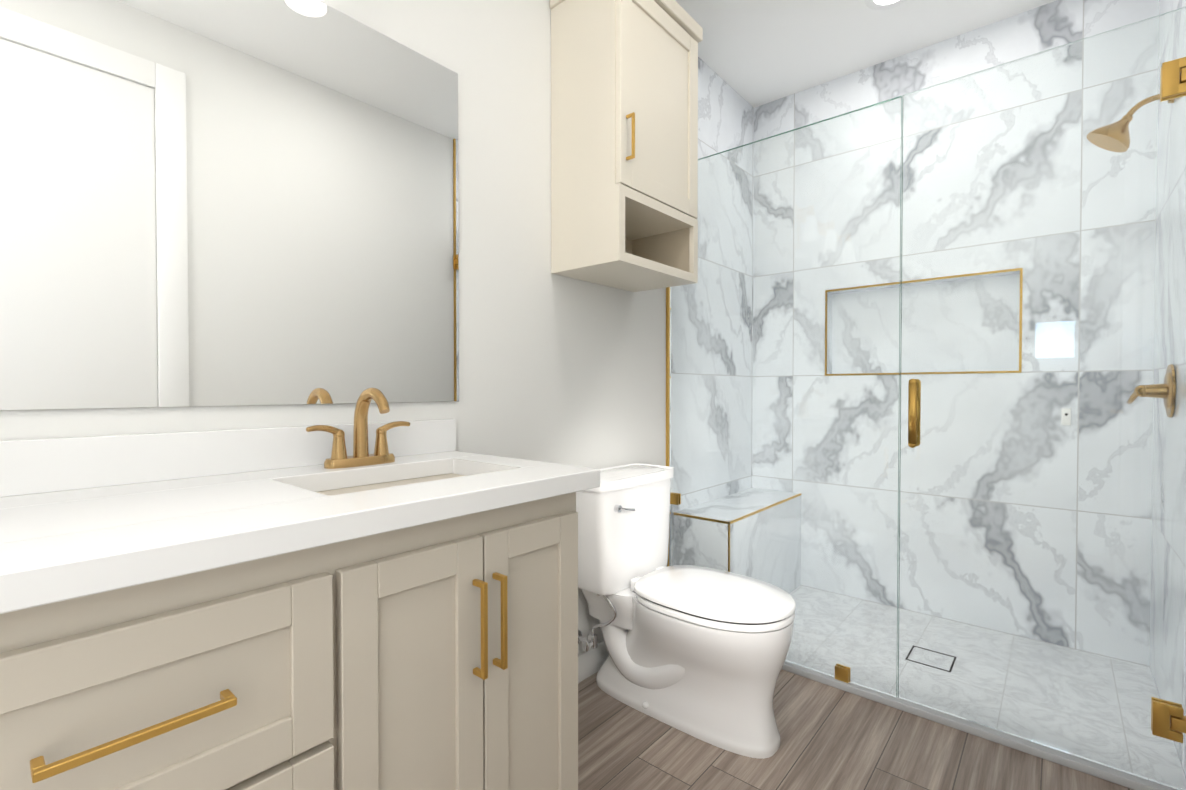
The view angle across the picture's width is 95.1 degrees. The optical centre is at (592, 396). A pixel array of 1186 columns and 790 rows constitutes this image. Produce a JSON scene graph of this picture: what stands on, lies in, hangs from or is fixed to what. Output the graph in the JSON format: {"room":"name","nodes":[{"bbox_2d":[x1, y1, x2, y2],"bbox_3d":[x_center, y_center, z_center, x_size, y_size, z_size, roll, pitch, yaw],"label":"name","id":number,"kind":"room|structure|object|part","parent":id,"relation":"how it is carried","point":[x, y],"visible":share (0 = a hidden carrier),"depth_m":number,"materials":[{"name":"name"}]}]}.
{"room":"bathroom","nodes":[
{"label":"bathroom","id":0,"kind":"room"},
{"bbox_2d":[0,0,753,653],"bbox_3d":[-0.323,-0.283,1.779,0.162,2.670,3.900,1,1,41],"label":"wall","id":1,"kind":"structure","parent":0,"point":[554,368],"depth_m":1.84,"materials":[{"name":"white paint"}]},
{"bbox_2d":[0,419,455,495],"bbox_3d":[-0.899,0.118,0.990,0.020,0.092,1.524,1,1,41],"label":"backsplash","id":2,"kind":"structure","parent":1,"relation":"attached to","point":[48,464],"depth_m":1.05,"materials":[{"name":"white stone"}]},
{"bbox_2d":[0,0,458,409],"bbox_3d":[-0.891,-0.454,1.002,0.006,0.949,1.526,1,1,41],"label":"mirror","id":3,"kind":"object","parent":1,"relation":"attached to","point":[225,202],"visible":1,"depth_m":1.13,"materials":[{"name":"silver mirror"}]},
{"bbox_2d":[578,641,608,682],"bbox_3d":[-0.035,0.999,2.016,0.013,0.100,1.119,1,1,41],"label":"baseboard","id":4,"kind":"structure","parent":1,"relation":"attached to","point":[590,661],"depth_m":2.02,"materials":[{"name":"white"}]},
{"bbox_2d":[550,0,702,291],"bbox_3d":[0.138,-0.904,1.944,0.330,0.952,0.500,1,1,41],"label":"upper cabinet","id":5,"kind":"object","parent":1,"relation":"attached to","point":[624,144],"visible":1,"depth_m":1.81,"materials":[{"name":"beige wood"}]},
{"bbox_3d":[0.117,-0.811,1.691,0.030,0.139,0.009,1,1,41],"label":"handle","id":6,"kind":"part","parent":5,"relation":"part of","materials":[{"name":"gold metal"}]},
{"bbox_2d":[666,287,669,565],"bbox_3d":[0.335,-0.302,2.428,0.014,2.650,0.010,1,1,41],"label":"trim","id":7,"kind":"structure","parent":1,"relation":"attached to","point":[667,374],"depth_m":2.43,"materials":[{"name":"gold metal"}]},
{"bbox_2d":[675,0,1056,107],"bbox_3d":[0.343,-1.659,1.186,1.920,0.100,3.900,1,1,41],"label":"ceiling","id":8,"kind":"structure","parent":0,"point":[754,53],"depth_m":2.43,"materials":[{"name":"white paint"}]},
{"bbox_2d":[865,0,906,9],"bbox_3d":[1.197,-1.620,2.180,0.188,0.006,0.188,1,1,41],"label":"recessed light","id":9,"kind":"object","parent":8,"relation":"in","point":[871,4],"visible":1,"depth_m":2.23,"materials":[{"name":"white"}]},
{"bbox_2d":[578,585,1185,789],"bbox_3d":[0.343,1.098,1.225,1.920,0.124,3.900,1,1,41],"label":"floor","id":10,"kind":"structure","parent":0,"point":[1130,781],"depth_m":1.73,"materials":[{"name":"tile"}]},
{"bbox_2d":[0,484,599,789],"bbox_3d":[-0.694,0.637,0.810,0.576,0.860,1.466,1,1,41],"label":"bathroom vanity","id":11,"kind":"object","parent":10,"relation":"on","point":[361,603],"depth_m":0.78,"materials":[{"name":"beige"}]},
{"bbox_2d":[0,452,599,599],"bbox_3d":[-0.693,0.186,0.814,0.563,0.040,1.524,1,1,41],"label":"countertop","id":12,"kind":"structure","parent":11,"relation":"on","point":[67,537],"depth_m":0.81,"materials":[{"name":"white stone"}]},
{"bbox_2d":[304,388,411,467],"bbox_3d":[-0.511,0.069,1.246,0.149,0.182,0.239,1,1,41],"label":"faucet","id":13,"kind":"object","parent":12,"relation":"on","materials":[{"name":"gold metal"}]},
{"bbox_2d":[304,468,471,491],"bbox_3d":[-0.402,0.271,1.156,0.277,0.162,0.442,1,1,41],"label":"sink","id":14,"kind":"object","parent":12,"relation":"in","point":[433,473],"depth_m":1.26,"materials":[{"name":"white ceramic"}]},
{"bbox_2d":[576,463,795,758],"bbox_3d":[0.296,0.662,1.827,0.749,0.779,0.452,1,1,41],"label":"toilet","id":15,"kind":"object","parent":10,"relation":"on","point":[700,652],"visible":0.98,"depth_m":1.74,"materials":[{"name":"white ceramic"}]},
{"bbox_2d":[673,488,800,593],"bbox_3d":[0.743,0.769,2.696,0.276,0.496,0.838,1,1,41],"label":"shower bench","id":16,"kind":"object","parent":10,"relation":"on","point":[726,559],"depth_m":2.51,"materials":[{"name":"stone"}]},
{"bbox_2d":[669,96,901,697],"bbox_3d":[0.692,0.004,2.136,0.912,2.039,0.026,1,1,41],"label":"glass","id":17,"kind":"object","parent":10,"relation":"on","point":[842,672],"visible":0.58,"depth_m":2.05,"materials":[{"name":"clear glass"}]},
{"bbox_2d":[905,645,955,671],"bbox_3d":[1.328,1.028,2.132,0.150,0.004,0.150,1,1,41],"label":"floor drain","id":18,"kind":"object","parent":10,"relation":"in","point":[913,646],"depth_m":2.12,"materials":[{"name":"black"}]},
{"bbox_2d":[752,0,1158,665],"bbox_3d":[1.595,-0.295,2.662,1.920,2.670,0.240,1,1,41],"label":"wall","id":19,"kind":"structure","parent":0,"point":[1040,28],"depth_m":2.42,"materials":[{"name":"white stone"}]},
{"bbox_2d":[825,268,1022,375],"bbox_3d":[1.519,-0.329,2.571,0.807,0.445,0.009,1,1,41],"label":"trim","id":20,"kind":"structure","parent":19,"relation":"attached to","point":[1020,313],"depth_m":2.49,"materials":[{"name":"gold metal"}]},
{"bbox_2d":[1061,408,1070,424],"bbox_3d":[1.931,0.081,2.215,0.030,0.070,0.008,1,1,41],"label":"wall plate","id":21,"kind":"object","parent":19,"relation":"attached to","point":[1067,411],"depth_m":2.21,"materials":[{"name":"white plastic"}]},
{"bbox_2d":[1149,0,1185,777],"bbox_3d":[1.010,-0.266,0.633,0.162,2.670,3.900,1,1,41],"label":"wall","id":22,"kind":"structure","parent":0,"point":[1170,343],"depth_m":1.75,"materials":[{"name":"white stone"}]},
{"bbox_2d":[898,7,1185,789],"bbox_3d":[1.292,0.010,1.621,0.661,2.034,0.076,1,1,41],"label":"shower glass door","id":23,"kind":"structure","parent":22,"relation":"attached to","point":[914,406],"depth_m":1.59,"materials":[{"name":"clear glass"}]},
{"bbox_3d":[1.072,0.053,1.810,0.025,0.228,0.076,1,1,41],"label":"handle","id":24,"kind":"part","parent":23,"relation":"part of","materials":[{"name":"gold metal"}]},
{"bbox_2d":[898,7,1183,696],"bbox_3d":[1.292,0.009,1.621,0.662,2.035,0.010,1,1,41],"label":"shower glass door edge","id":25,"kind":"object","parent":23,"relation":"attached to","point":[900,356],"visible":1,"depth_m":1.83,"materials":[{"name":"teal"}]},
{"bbox_2d":[1151,57,1185,742],"bbox_3d":[1.526,0.013,1.420,0.071,1.773,0.056,1,1,41],"label":"glass shower door hinges","id":26,"kind":"object","parent":23,"relation":"attached to","point":[1168,720],"visible":0.9,"depth_m":1.42,"materials":[{"name":"gold metal"}]},
{"bbox_2d":[1087,94,1173,151],"bbox_3d":[1.774,-0.908,1.798,0.206,0.176,0.126,1,1,41],"label":"shower head","id":27,"kind":"object","parent":22,"relation":"attached to","point":[1119,135],"depth_m":1.79},
{"bbox_2d":[1127,364,1175,417],"bbox_3d":[1.792,-0.019,1.746,0.094,0.170,0.176,1,1,41],"label":"shower valve","id":28,"kind":"object","parent":22,"relation":"attached to","point":[1166,390],"depth_m":1.71,"materials":[{"name":"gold metal"}]}
]}

